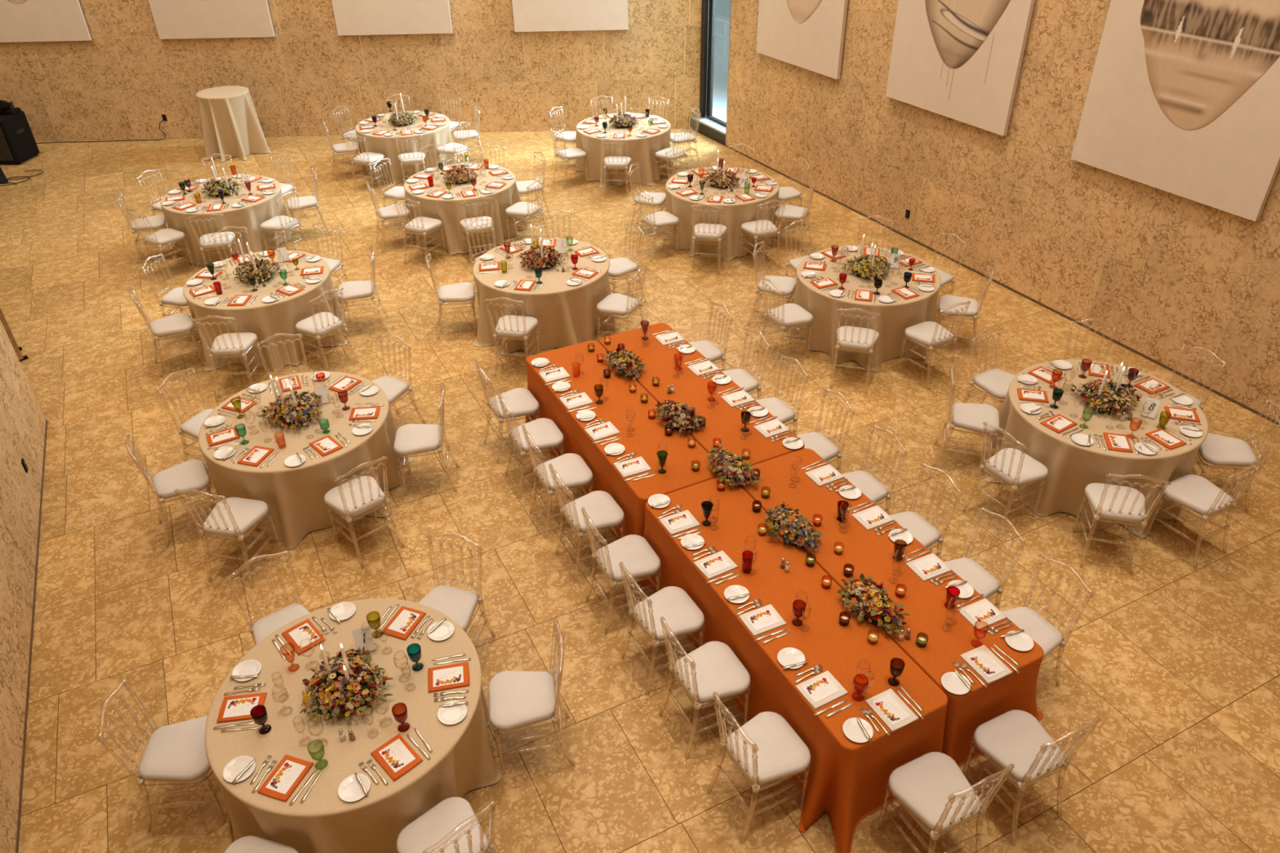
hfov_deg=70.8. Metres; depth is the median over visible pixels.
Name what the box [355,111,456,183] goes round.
tablecloth
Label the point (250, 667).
bread plate
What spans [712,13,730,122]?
window
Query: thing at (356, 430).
bread plate
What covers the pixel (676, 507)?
fork
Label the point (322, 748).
goblet
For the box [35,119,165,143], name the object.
power cable
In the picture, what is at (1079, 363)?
knife
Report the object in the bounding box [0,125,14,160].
grille
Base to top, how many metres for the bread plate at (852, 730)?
0.016 m
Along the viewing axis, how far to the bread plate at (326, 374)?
8.23 m
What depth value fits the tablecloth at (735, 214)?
12.06 m
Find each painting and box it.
[0,0,92,42]
[148,0,275,39]
[331,0,452,35]
[511,0,628,31]
[755,0,848,79]
[885,0,1035,135]
[1071,0,1279,221]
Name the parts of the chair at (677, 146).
post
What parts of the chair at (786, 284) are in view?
crest rail, arched rail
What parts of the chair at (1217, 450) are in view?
seat frame, leg, leg, rail, post, post, arched rail, crest rail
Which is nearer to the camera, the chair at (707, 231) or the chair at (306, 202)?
the chair at (707, 231)
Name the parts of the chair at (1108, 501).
leg, leg, post, seat frame, arched rail, leg, crest rail, post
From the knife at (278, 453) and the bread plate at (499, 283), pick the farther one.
the bread plate at (499, 283)
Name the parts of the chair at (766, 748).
leg, post, arched rail, crest rail, rail, leg, post, seat frame, leg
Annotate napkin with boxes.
[165,195,185,201]
[172,201,196,210]
[176,185,199,191]
[189,284,215,297]
[195,270,222,279]
[205,426,239,446]
[206,203,223,211]
[216,692,266,723]
[221,396,257,413]
[226,294,252,306]
[235,254,254,264]
[237,445,274,466]
[240,175,262,182]
[240,195,264,202]
[257,183,275,190]
[257,754,313,801]
[275,284,303,296]
[278,375,301,392]
[281,618,325,655]
[286,252,306,262]
[300,266,323,275]
[309,435,342,456]
[328,376,361,394]
[348,406,380,420]
[359,124,374,129]
[364,117,382,122]
[370,733,422,781]
[372,129,390,135]
[381,606,426,640]
[400,129,413,135]
[408,182,428,190]
[413,173,433,179]
[417,112,435,117]
[421,124,439,129]
[426,190,447,197]
[427,661,469,693]
[431,117,445,122]
[439,164,453,172]
[460,189,476,197]
[469,163,484,170]
[479,262,500,271]
[484,182,506,188]
[488,168,508,176]
[499,243,523,253]
[514,280,536,290]
[538,366,570,382]
[539,239,556,247]
[560,391,593,409]
[571,267,598,279]
[573,246,599,257]
[582,119,599,124]
[583,128,601,133]
[584,421,619,440]
[613,133,625,138]
[613,456,651,477]
[632,113,645,119]
[642,128,660,134]
[649,120,666,124]
[654,331,684,345]
[659,509,700,534]
[671,177,688,184]
[675,188,697,196]
[687,360,719,376]
[690,168,710,175]
[693,550,737,579]
[706,195,723,203]
[720,390,755,407]
[725,167,739,173]
[734,193,755,201]
[738,604,786,636]
[748,174,769,181]
[753,418,789,438]
[754,185,773,191]
[795,671,848,709]
[803,261,826,271]
[804,464,844,486]
[809,277,838,288]
[820,248,846,259]
[851,505,893,530]
[853,289,872,302]
[862,247,879,257]
[865,688,918,732]
[891,286,919,299]
[899,256,922,266]
[906,553,951,581]
[911,273,934,283]
[957,598,1006,629]
[960,644,1012,684]
[1017,388,1048,403]
[1027,366,1062,384]
[1040,413,1076,433]
[1087,361,1111,378]
[1102,432,1133,453]
[1133,377,1170,395]
[1145,428,1186,449]
[1164,406,1199,422]
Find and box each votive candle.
[587,342,594,352]
[596,353,604,362]
[603,368,610,378]
[604,336,610,344]
[617,342,624,351]
[628,383,636,391]
[640,393,648,403]
[648,408,655,419]
[652,376,659,386]
[664,425,672,436]
[688,437,696,448]
[691,460,700,471]
[697,417,706,427]
[713,437,721,448]
[716,480,725,491]
[742,448,750,458]
[751,467,759,479]
[752,500,761,512]
[757,523,767,536]
[760,486,770,498]
[805,553,816,567]
[813,514,822,526]
[821,574,832,589]
[833,542,844,554]
[839,611,850,626]
[843,563,854,577]
[866,629,879,644]
[895,583,906,598]
[915,632,928,648]
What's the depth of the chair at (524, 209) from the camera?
12.36 m
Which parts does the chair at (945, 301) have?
leg, arched rail, crest rail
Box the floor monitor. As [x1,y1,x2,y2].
[0,166,8,184]
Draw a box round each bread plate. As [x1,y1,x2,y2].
[162,200,175,204]
[168,189,180,194]
[186,207,199,212]
[186,279,202,285]
[194,178,206,182]
[204,297,221,304]
[204,415,225,426]
[213,261,226,266]
[213,446,235,458]
[222,755,255,782]
[231,202,244,207]
[231,659,261,681]
[233,173,244,177]
[247,382,266,392]
[260,249,275,256]
[262,177,274,182]
[262,190,275,194]
[262,295,278,302]
[284,454,306,466]
[306,255,320,262]
[306,276,321,283]
[311,371,329,380]
[328,601,355,620]
[337,773,370,802]
[351,423,372,435]
[359,385,378,395]
[360,129,371,133]
[406,178,418,182]
[412,189,424,193]
[414,129,424,133]
[424,167,435,171]
[427,621,453,640]
[435,114,444,117]
[436,122,446,125]
[437,700,466,724]
[442,194,454,198]
[480,253,493,259]
[481,189,493,193]
[487,164,498,168]
[494,280,509,286]
[502,174,514,178]
[520,238,534,244]
[531,357,548,366]
[551,381,570,391]
[566,239,577,244]
[566,278,581,285]
[576,409,595,421]
[577,125,587,128]
[591,255,606,261]
[596,133,607,137]
[604,443,625,455]
[636,133,646,137]
[648,493,670,508]
[667,184,679,188]
[677,172,688,176]
[678,344,695,353]
[680,533,704,549]
[688,195,702,199]
[709,165,720,169]
[712,374,730,384]
[722,198,735,203]
[724,585,749,603]
[746,168,756,173]
[748,405,768,417]
[755,192,767,197]
[765,180,777,184]
[777,647,804,668]
[782,437,803,448]
[800,271,816,277]
[809,253,824,258]
[829,289,844,296]
[839,484,861,498]
[842,717,873,742]
[843,245,857,251]
[878,295,893,302]
[888,249,903,255]
[888,528,913,544]
[918,284,933,291]
[919,266,934,272]
[941,671,970,694]
[947,580,973,598]
[1004,631,1033,651]
[1017,374,1037,384]
[1020,403,1040,413]
[1053,360,1071,368]
[1071,433,1093,445]
[1120,366,1140,375]
[1134,442,1157,454]
[1171,394,1193,404]
[1179,425,1202,437]
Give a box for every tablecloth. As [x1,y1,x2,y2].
[160,174,292,265]
[182,250,346,371]
[195,85,271,162]
[198,371,413,549]
[204,598,500,852]
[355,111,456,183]
[404,163,530,254]
[472,237,618,355]
[524,340,717,540]
[573,112,676,187]
[599,323,804,466]
[638,477,947,852]
[662,166,779,260]
[739,448,1044,766]
[786,245,941,371]
[985,359,1208,537]
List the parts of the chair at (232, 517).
post, crest rail, arched rail, leg, post, seat frame, leg, leg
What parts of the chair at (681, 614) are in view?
post, leg, crest rail, arched rail, rail, leg, post, seat frame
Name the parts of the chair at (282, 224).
seat frame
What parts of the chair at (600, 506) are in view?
crest rail, leg, arched rail, post, leg, seat frame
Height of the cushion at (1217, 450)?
0.064 m
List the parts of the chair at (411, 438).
leg, seat frame, post, crest rail, arched rail, leg, leg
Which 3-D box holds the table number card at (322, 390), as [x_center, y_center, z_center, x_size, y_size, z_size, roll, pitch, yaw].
[-2.756,-0.269,7.813,0.112,0.151,0.115,-14,36,-19]
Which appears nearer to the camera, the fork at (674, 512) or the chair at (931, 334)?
the fork at (674, 512)
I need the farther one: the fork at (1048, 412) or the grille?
the grille
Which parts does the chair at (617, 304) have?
seat frame, crest rail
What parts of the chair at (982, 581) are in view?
post, arched rail, crest rail, post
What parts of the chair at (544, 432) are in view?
crest rail, leg, post, leg, seat frame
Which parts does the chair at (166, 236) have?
crest rail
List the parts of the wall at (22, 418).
stone panel, stone panel, stone panel, stone panel, stone panel, stone panel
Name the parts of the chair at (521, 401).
crest rail, post, seat frame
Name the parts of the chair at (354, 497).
post, seat frame, leg, crest rail, arched rail, post, leg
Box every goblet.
[177,181,186,195]
[183,179,192,192]
[205,262,217,279]
[216,189,226,204]
[230,396,244,418]
[234,423,248,444]
[244,181,253,195]
[246,275,257,291]
[249,704,271,734]
[266,248,276,264]
[278,269,288,285]
[280,642,297,671]
[292,257,299,270]
[307,739,326,769]
[337,390,350,410]
[366,611,382,638]
[371,115,377,126]
[386,101,391,111]
[391,119,397,130]
[391,702,409,732]
[406,643,423,671]
[424,108,430,119]
[437,161,444,174]
[470,177,476,191]
[502,242,511,258]
[534,267,542,284]
[570,253,577,270]
[594,115,599,126]
[594,384,603,404]
[602,121,607,133]
[640,320,648,339]
[656,449,667,474]
[687,173,693,187]
[698,180,705,195]
[701,500,713,526]
[707,381,716,401]
[741,410,751,431]
[751,177,756,186]
[791,599,805,626]
[831,244,839,262]
[838,272,847,289]
[851,673,868,701]
[873,278,882,294]
[888,657,905,686]
[892,539,906,561]
[902,271,911,288]
[907,257,915,270]
[972,620,988,648]
[1048,368,1062,388]
[1049,387,1063,408]
[1078,358,1092,378]
[1080,407,1094,428]
[1125,368,1139,387]
[1126,417,1142,439]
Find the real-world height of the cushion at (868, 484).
0.064 m
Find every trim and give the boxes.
[690,118,725,145]
[725,0,731,142]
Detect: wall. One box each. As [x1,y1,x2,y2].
[0,0,702,142]
[0,320,46,852]
[715,0,730,17]
[725,0,1279,422]
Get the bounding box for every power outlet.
[21,458,27,472]
[161,114,167,120]
[905,208,910,218]
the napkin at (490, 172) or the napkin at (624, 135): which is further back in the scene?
the napkin at (624, 135)
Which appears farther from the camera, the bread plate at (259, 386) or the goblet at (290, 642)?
the bread plate at (259, 386)
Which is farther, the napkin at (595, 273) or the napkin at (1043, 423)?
the napkin at (595, 273)
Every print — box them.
[213,430,231,438]
[227,697,256,711]
[232,400,249,405]
[245,448,260,460]
[270,762,295,788]
[286,377,297,386]
[296,626,317,641]
[315,441,329,450]
[340,379,353,388]
[355,411,373,416]
[381,748,405,768]
[396,613,416,631]
[435,671,461,685]
[545,369,560,375]
[566,395,582,402]
[592,425,608,433]
[622,460,639,468]
[664,335,677,342]
[667,514,686,524]
[697,365,712,372]
[703,556,722,568]
[732,395,746,402]
[750,610,771,624]
[766,424,782,432]
[806,677,828,695]
[818,471,835,480]
[857,291,865,297]
[866,513,884,524]
[875,701,899,720]
[897,289,910,295]
[921,563,941,574]
[970,656,995,674]
[974,607,995,622]
[1023,391,1041,396]
[1038,369,1055,377]
[1049,417,1065,425]
[1096,364,1106,373]
[1109,435,1122,447]
[1146,382,1162,390]
[1153,434,1173,444]
[1173,412,1192,417]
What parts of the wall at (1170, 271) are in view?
stone panel, stone panel, stone panel, stone panel, stone panel, stone panel, stone panel, stone panel, stone panel, stone panel, stone panel, stone panel, stone panel, stone panel, stone panel, stone panel, stone panel, stone panel, stone panel, stone panel, stone panel, stone panel, stone panel, stone panel, stone panel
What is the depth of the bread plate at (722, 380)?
8.06 m
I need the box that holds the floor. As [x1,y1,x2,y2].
[0,128,1279,852]
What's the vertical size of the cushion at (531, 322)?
0.064 m
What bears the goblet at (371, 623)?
on the tablecloth at (461, 762)
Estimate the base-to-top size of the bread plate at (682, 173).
0.016 m
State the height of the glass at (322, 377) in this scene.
0.055 m
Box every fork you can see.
[204,426,231,434]
[209,423,232,431]
[223,686,260,695]
[231,447,247,461]
[232,448,249,463]
[233,682,266,689]
[237,395,257,400]
[241,393,259,398]
[249,755,271,784]
[251,760,277,793]
[302,447,313,458]
[306,446,318,457]
[311,616,328,634]
[320,617,337,634]
[347,382,364,393]
[348,385,365,395]
[348,422,370,425]
[351,420,376,422]
[358,761,379,785]
[366,759,388,786]
[410,615,430,638]
[416,618,433,639]
[433,689,468,697]
[434,695,466,702]
[537,366,558,372]
[538,364,556,369]
[558,391,579,399]
[559,389,578,395]
[583,420,605,428]
[584,417,604,425]
[611,455,634,465]
[615,452,636,460]
[656,509,681,519]
[660,504,682,515]
[690,546,714,555]
[691,549,718,560]
[700,370,720,376]
[702,373,720,378]
[735,401,756,408]
[735,598,760,609]
[735,602,763,615]
[738,404,757,409]
[770,431,791,439]
[770,435,791,441]
[793,667,822,683]
[794,664,822,676]
[825,478,847,488]
[827,481,848,490]
[859,706,881,733]
[864,707,890,735]
[874,520,897,531]
[875,526,897,535]
[929,572,955,582]
[933,575,956,586]
[952,661,976,684]
[959,662,987,687]
[984,619,1011,631]
[987,623,1013,635]
[1015,386,1039,390]
[1019,385,1040,387]
[1035,413,1054,421]
[1036,410,1053,418]
[1093,434,1100,447]
[1098,435,1106,449]
[1141,437,1161,449]
[1145,436,1168,450]
[1156,388,1173,395]
[1158,392,1175,398]
[1171,422,1195,426]
[1173,419,1201,425]
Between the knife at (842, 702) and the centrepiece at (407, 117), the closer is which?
the knife at (842, 702)
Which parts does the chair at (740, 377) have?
arched rail, crest rail, post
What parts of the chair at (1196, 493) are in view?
leg, seat frame, leg, post, rail, leg, arched rail, crest rail, post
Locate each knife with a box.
[192,293,214,298]
[204,421,225,426]
[207,441,235,449]
[213,721,254,729]
[214,442,239,449]
[217,408,238,415]
[217,412,236,417]
[220,727,258,732]
[222,447,235,459]
[229,675,257,678]
[231,758,256,783]
[245,387,261,391]
[259,451,277,467]
[266,451,280,466]
[268,382,271,393]
[271,639,285,659]
[275,634,291,656]
[288,768,317,805]
[296,452,303,462]
[299,769,322,803]
[325,375,341,386]
[327,374,346,386]
[327,607,339,622]
[335,435,347,447]
[337,432,350,443]
[353,425,373,426]
[355,402,377,404]
[355,772,368,795]
[357,404,384,407]
[359,383,373,391]
[374,605,392,626]
[379,604,399,629]
[407,734,431,759]
[413,728,432,753]
[426,617,446,634]
[431,653,465,661]
[432,657,471,664]
[439,701,468,706]
[533,361,551,365]
[544,378,568,385]
[553,386,570,391]
[567,405,591,412]
[575,406,598,413]
[578,415,596,418]
[592,435,617,444]
[599,437,621,445]
[605,449,625,454]
[623,472,649,481]
[631,474,656,481]
[650,500,671,506]
[656,329,675,336]
[671,528,699,538]
[675,531,702,540]
[684,358,704,364]
[684,542,706,547]
[688,358,709,364]
[706,572,735,583]
[710,374,727,379]
[713,574,740,585]
[716,386,736,393]
[721,387,743,395]
[726,593,751,600]
[747,407,764,410]
[749,415,770,422]
[754,628,786,641]
[755,416,777,423]
[761,631,790,644]
[782,437,800,442]
[782,661,808,669]
[801,460,822,469]
[804,461,830,470]
[813,699,847,715]
[825,702,854,718]
[835,485,855,491]
[847,502,870,510]
[853,501,877,511]
[856,715,871,740]
[888,528,907,536]
[897,689,924,719]
[900,685,924,712]
[902,547,924,556]
[906,549,933,560]
[944,580,967,587]
[954,668,973,690]
[956,593,983,607]
[990,646,1020,673]
[993,644,1021,667]
[1000,629,1024,636]
[1016,400,1044,404]
[1017,379,1037,382]
[1027,408,1041,413]
[1048,360,1065,368]
[1059,427,1079,436]
[1066,429,1083,437]
[1078,362,1081,373]
[1088,434,1090,445]
[1131,438,1138,454]
[1132,375,1150,382]
[1142,441,1158,453]
[1164,403,1191,407]
[1167,430,1191,444]
[1168,405,1196,409]
[1168,427,1191,440]
[1169,393,1185,397]
[1179,426,1202,431]
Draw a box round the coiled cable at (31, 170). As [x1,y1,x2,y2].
[0,169,43,186]
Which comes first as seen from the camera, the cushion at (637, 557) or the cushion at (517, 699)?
the cushion at (517, 699)
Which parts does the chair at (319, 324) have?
seat frame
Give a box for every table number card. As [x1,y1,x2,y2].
[240,173,251,186]
[276,247,288,262]
[313,384,329,404]
[351,625,375,653]
[557,239,567,253]
[739,175,747,187]
[888,253,900,268]
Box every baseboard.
[15,419,47,852]
[724,144,1279,425]
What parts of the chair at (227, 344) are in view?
post, seat frame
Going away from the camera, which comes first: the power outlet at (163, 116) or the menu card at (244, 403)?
the menu card at (244, 403)
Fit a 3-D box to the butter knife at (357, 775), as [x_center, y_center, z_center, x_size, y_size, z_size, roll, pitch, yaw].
[-1.462,1.871,4.725,0.017,0.006,0.165,-23,40,-29]
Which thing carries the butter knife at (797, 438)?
on the bread plate at (795, 444)
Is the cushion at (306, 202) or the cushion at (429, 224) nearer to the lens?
the cushion at (429, 224)
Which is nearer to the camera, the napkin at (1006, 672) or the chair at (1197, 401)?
the napkin at (1006, 672)
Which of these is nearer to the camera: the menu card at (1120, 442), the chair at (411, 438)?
the menu card at (1120, 442)
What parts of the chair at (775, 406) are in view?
post, arched rail, crest rail, post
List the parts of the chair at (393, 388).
crest rail, arched rail, leg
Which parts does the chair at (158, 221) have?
crest rail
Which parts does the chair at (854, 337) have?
leg, seat frame, leg, post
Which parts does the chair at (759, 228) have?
seat frame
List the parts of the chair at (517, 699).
leg, seat frame, post, rail, post, arched rail, crest rail, leg, leg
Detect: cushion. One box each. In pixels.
[131,214,165,231]
[137,715,210,782]
[144,228,185,245]
[149,312,194,337]
[151,459,210,498]
[152,200,162,211]
[160,287,187,306]
[181,408,213,439]
[200,231,235,248]
[202,497,268,537]
[210,332,257,355]
[252,604,310,644]
[260,215,298,231]
[279,182,293,195]
[285,195,317,210]
[295,311,342,336]
[320,257,340,273]
[324,475,385,517]
[332,142,359,152]
[337,280,374,300]
[342,129,357,140]
[352,151,384,164]
[372,375,408,404]
[376,204,409,219]
[383,186,404,199]
[393,423,443,455]
[397,151,425,164]
[404,217,441,232]
[417,585,477,631]
[436,142,467,154]
[438,282,475,302]
[449,120,458,129]
[452,129,478,140]
[459,216,492,232]
[488,387,539,418]
[488,671,556,730]
[495,315,537,337]
[505,201,540,217]
[511,417,564,451]
[515,180,542,194]
[536,453,592,490]
[555,131,576,142]
[556,147,586,159]
[563,490,624,533]
[595,534,660,582]
[596,293,639,315]
[604,155,631,167]
[608,257,637,276]
[633,586,704,640]
[634,191,665,205]
[642,211,679,227]
[655,147,685,159]
[670,132,695,143]
[673,641,750,702]
[688,340,722,362]
[693,223,727,239]
[722,368,758,392]
[725,711,810,784]
[741,219,777,236]
[755,397,794,423]
[757,275,796,295]
[767,303,813,326]
[774,204,808,219]
[778,186,800,200]
[788,255,808,271]
[795,431,838,461]
[836,325,879,350]
[841,470,887,502]
[888,511,939,547]
[888,751,980,832]
[904,321,953,346]
[934,267,952,287]
[938,294,977,316]
[943,557,999,599]
[950,402,999,434]
[973,368,1015,399]
[973,710,1064,783]
[984,448,1048,485]
[1001,606,1062,658]
[1084,483,1145,522]
[1162,474,1233,515]
[1182,391,1200,407]
[1198,432,1256,466]
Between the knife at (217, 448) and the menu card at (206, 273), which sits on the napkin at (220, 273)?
the menu card at (206, 273)
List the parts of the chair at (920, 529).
post, arched rail, crest rail, post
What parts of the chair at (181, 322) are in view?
crest rail, leg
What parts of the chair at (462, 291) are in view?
crest rail, leg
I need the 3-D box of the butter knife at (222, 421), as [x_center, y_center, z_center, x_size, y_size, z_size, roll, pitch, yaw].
[-3.572,-0.023,7.573,0.165,0.006,0.017,-18,38,-23]
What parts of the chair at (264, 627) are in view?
post, crest rail, arched rail, post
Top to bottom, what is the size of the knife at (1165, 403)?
0.006 m
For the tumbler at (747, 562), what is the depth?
5.98 m
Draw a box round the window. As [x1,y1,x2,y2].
[689,0,726,134]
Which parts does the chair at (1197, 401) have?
post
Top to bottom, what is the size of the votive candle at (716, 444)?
0.066 m
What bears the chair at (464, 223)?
on the floor
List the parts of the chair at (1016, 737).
leg, seat frame, leg, post, rail, leg, arched rail, crest rail, post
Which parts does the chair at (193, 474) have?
crest rail, arched rail, post, post, leg, leg, seat frame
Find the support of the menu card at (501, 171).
on the napkin at (490, 172)
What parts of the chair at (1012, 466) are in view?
leg, post, arched rail, crest rail, leg, seat frame, post, leg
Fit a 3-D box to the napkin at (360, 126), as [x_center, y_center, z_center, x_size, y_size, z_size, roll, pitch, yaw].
[-4.502,-4.938,14.865,0.241,0.013,0.178,-12,36,-16]
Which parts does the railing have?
rail, rail, rail, post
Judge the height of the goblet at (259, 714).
0.160 m
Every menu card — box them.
[167,195,182,199]
[176,202,193,208]
[191,286,212,294]
[198,271,218,276]
[208,204,221,209]
[210,429,235,443]
[222,696,259,718]
[226,398,252,409]
[231,295,248,303]
[238,254,250,262]
[242,448,268,462]
[244,195,260,200]
[249,176,258,181]
[259,183,273,188]
[265,760,306,794]
[279,285,298,293]
[281,376,298,388]
[288,253,302,260]
[288,622,319,648]
[303,267,320,273]
[313,437,337,453]
[333,377,357,390]
[352,408,376,417]
[361,124,373,128]
[376,130,386,133]
[378,738,415,772]
[387,609,420,634]
[401,130,410,133]
[411,183,426,188]
[416,173,430,177]
[424,125,435,128]
[429,190,444,195]
[432,117,443,120]
[432,666,463,687]
[440,165,452,169]
[462,190,473,195]
[469,164,481,168]
[481,262,497,269]
[487,182,502,186]
[491,169,505,174]
[502,244,519,251]
[517,280,533,288]
[542,239,553,245]
[542,368,565,379]
[564,394,587,406]
[575,269,594,276]
[577,248,595,254]
[586,120,595,122]
[586,128,598,133]
[589,423,614,437]
[614,133,623,137]
[619,459,645,474]
[635,114,644,117]
[644,128,657,133]
[653,120,663,123]
[658,333,680,342]
[664,513,693,530]
[673,178,687,182]
[679,189,693,194]
[692,362,715,373]
[693,168,706,173]
[699,555,731,574]
[709,195,720,200]
[724,391,750,404]
[727,168,737,172]
[737,194,752,199]
[746,608,780,631]
[751,174,767,179]
[756,186,771,190]
[759,420,785,434]
[801,675,839,702]
[806,262,822,268]
[810,466,839,482]
[813,278,833,286]
[824,250,843,257]
[856,290,869,298]
[857,508,888,525]
[866,248,877,254]
[872,693,910,724]
[895,288,915,297]
[899,257,918,264]
[912,556,945,576]
[915,274,932,280]
[964,601,999,623]
[967,649,1004,678]
[1021,390,1044,399]
[1032,368,1057,380]
[1046,416,1071,429]
[1090,363,1106,374]
[1108,434,1129,448]
[1139,379,1165,391]
[1151,430,1180,445]
[1168,408,1195,419]
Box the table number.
[1141,396,1160,418]
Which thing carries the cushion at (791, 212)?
on the chair at (791, 212)
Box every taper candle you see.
[211,157,217,177]
[211,165,217,185]
[222,168,229,188]
[238,239,245,262]
[246,242,253,264]
[250,251,262,282]
[270,375,279,402]
[275,377,284,404]
[289,385,297,412]
[320,644,331,678]
[340,643,350,671]
[342,665,349,679]
[466,158,471,183]
[530,224,533,247]
[540,229,543,251]
[540,237,542,258]
[616,104,617,121]
[624,97,626,112]
[722,161,725,188]
[860,234,864,257]
[869,243,872,257]
[871,245,875,266]
[1097,371,1106,395]
[1111,362,1122,390]
[1115,367,1124,395]
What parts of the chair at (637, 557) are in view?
post, leg, crest rail, arched rail, rail, post, leg, seat frame, leg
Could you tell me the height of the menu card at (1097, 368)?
0.002 m
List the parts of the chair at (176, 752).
crest rail, arched rail, post, rail, post, leg, seat frame, leg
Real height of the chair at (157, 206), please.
0.946 m
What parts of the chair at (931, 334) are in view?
seat frame, post, leg, crest rail, arched rail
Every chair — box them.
[97,678,226,832]
[114,190,173,263]
[124,435,216,547]
[126,208,195,280]
[128,288,204,377]
[137,168,168,230]
[140,253,199,339]
[155,367,213,461]
[173,488,281,588]
[186,212,238,265]
[191,315,266,396]
[200,153,233,177]
[210,226,252,261]
[224,551,310,645]
[224,835,298,852]
[254,333,308,378]
[260,190,313,253]
[268,151,306,215]
[285,166,330,240]
[295,287,359,370]
[311,222,349,290]
[321,120,362,180]
[324,456,404,568]
[332,105,359,163]
[337,246,388,335]
[342,133,389,193]
[365,179,413,252]
[372,157,406,226]
[372,334,425,424]
[392,197,445,267]
[393,382,458,495]
[395,133,425,185]
[396,796,497,852]
[417,532,495,644]
[418,143,447,167]
[425,253,477,339]
[436,120,471,163]
[440,93,466,145]
[452,104,487,163]
[459,196,496,266]
[463,217,496,291]
[474,360,542,463]
[478,140,505,164]
[484,297,539,376]
[488,620,574,775]
[496,390,564,498]
[505,177,549,240]
[515,151,551,217]
[521,425,593,539]
[537,207,571,238]
[548,106,576,168]
[548,463,625,583]
[549,126,587,188]
[581,506,661,634]
[590,94,613,113]
[595,266,647,336]
[600,136,631,196]
[608,222,646,302]
[618,561,705,695]
[628,162,665,235]
[635,187,679,261]
[647,95,669,117]
[654,126,692,181]
[658,616,751,759]
[665,146,691,177]
[670,106,701,169]
[688,301,733,371]
[689,203,727,275]
[706,691,811,844]
[722,328,770,399]
[726,143,755,168]
[739,200,786,264]
[746,240,796,331]
[755,275,813,367]
[755,355,808,433]
[773,178,817,253]
[777,157,809,226]
[779,219,814,296]
[795,387,855,474]
[829,308,881,393]
[841,424,906,515]
[857,214,895,248]
[877,751,1014,852]
[888,462,962,559]
[897,301,970,390]
[932,360,999,475]
[933,233,968,306]
[933,264,994,355]
[943,507,1026,610]
[962,327,1015,409]
[962,421,1048,535]
[962,710,1101,846]
[1001,554,1093,686]
[1063,318,1118,360]
[1072,473,1171,574]
[1146,459,1266,568]
[1170,345,1227,410]
[1192,398,1279,512]
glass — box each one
[231,253,239,259]
[271,688,288,716]
[306,720,324,742]
[315,372,324,381]
[393,656,408,675]
[947,601,962,621]
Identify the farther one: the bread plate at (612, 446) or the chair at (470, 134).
the chair at (470, 134)
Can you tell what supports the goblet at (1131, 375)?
on the tablecloth at (1071, 466)
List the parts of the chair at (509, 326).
seat frame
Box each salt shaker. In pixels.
[337,728,346,742]
[670,384,674,393]
[783,561,790,573]
[897,629,904,640]
[1119,412,1125,421]
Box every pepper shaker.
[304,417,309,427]
[347,728,355,742]
[666,385,671,394]
[780,557,785,568]
[904,628,911,640]
[1126,411,1133,420]
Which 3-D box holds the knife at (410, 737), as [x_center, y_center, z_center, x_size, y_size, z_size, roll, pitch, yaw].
[-1.212,1.749,4.926,0.019,0.006,0.225,-29,43,-35]
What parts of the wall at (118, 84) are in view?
stone panel, stone panel, stone panel, stone panel, stone panel, stone panel, stone panel, stone panel, stone panel, stone panel, stone panel, stone panel, stone panel, stone panel, stone panel, stone panel, stone panel, stone panel, stone panel, stone panel, stone panel, stone panel, stone panel, stone panel, stone panel, stone panel, stone panel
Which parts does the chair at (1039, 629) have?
post, rail, seat frame, leg, arched rail, crest rail, post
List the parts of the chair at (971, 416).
leg, leg, post, crest rail, arched rail, seat frame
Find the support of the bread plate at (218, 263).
on the tablecloth at (278, 317)
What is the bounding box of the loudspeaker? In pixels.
[0,110,39,164]
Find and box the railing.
[714,17,729,74]
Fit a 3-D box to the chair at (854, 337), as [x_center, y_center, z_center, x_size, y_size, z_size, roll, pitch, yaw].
[2.213,-0.885,9.225,0.439,0.946,0.491,9,36,15]
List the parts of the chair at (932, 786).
leg, seat frame, post, rail, arched rail, leg, crest rail, post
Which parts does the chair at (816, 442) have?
post, arched rail, crest rail, post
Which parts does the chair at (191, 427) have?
post, crest rail, post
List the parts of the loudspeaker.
handle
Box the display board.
[0,307,28,361]
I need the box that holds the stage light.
[0,99,21,114]
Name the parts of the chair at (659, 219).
seat frame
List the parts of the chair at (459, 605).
post, crest rail, arched rail, seat frame, post, leg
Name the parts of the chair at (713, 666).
leg, post, crest rail, arched rail, rail, leg, post, seat frame, leg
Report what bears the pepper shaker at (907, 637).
on the tablecloth at (871, 554)
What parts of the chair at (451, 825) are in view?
crest rail, arched rail, post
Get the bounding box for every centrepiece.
[200,177,240,198]
[228,257,279,284]
[257,389,322,430]
[299,645,393,721]
[387,111,417,125]
[442,164,478,185]
[517,244,565,269]
[601,347,646,379]
[608,111,639,128]
[654,399,706,434]
[702,168,740,188]
[704,444,759,485]
[762,501,823,551]
[835,573,910,634]
[840,253,893,279]
[1070,377,1141,417]
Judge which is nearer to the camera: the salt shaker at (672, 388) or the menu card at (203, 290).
the salt shaker at (672, 388)
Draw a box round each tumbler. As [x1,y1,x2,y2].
[213,281,222,294]
[427,176,433,186]
[644,109,649,117]
[673,353,682,369]
[742,550,753,573]
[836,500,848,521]
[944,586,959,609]
[1156,411,1171,430]
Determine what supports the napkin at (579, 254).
on the tablecloth at (566, 314)
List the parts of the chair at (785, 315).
crest rail, leg, post, seat frame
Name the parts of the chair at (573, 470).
crest rail, leg, post, leg, seat frame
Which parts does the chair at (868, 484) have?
post, crest rail, post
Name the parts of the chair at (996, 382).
arched rail, seat frame, crest rail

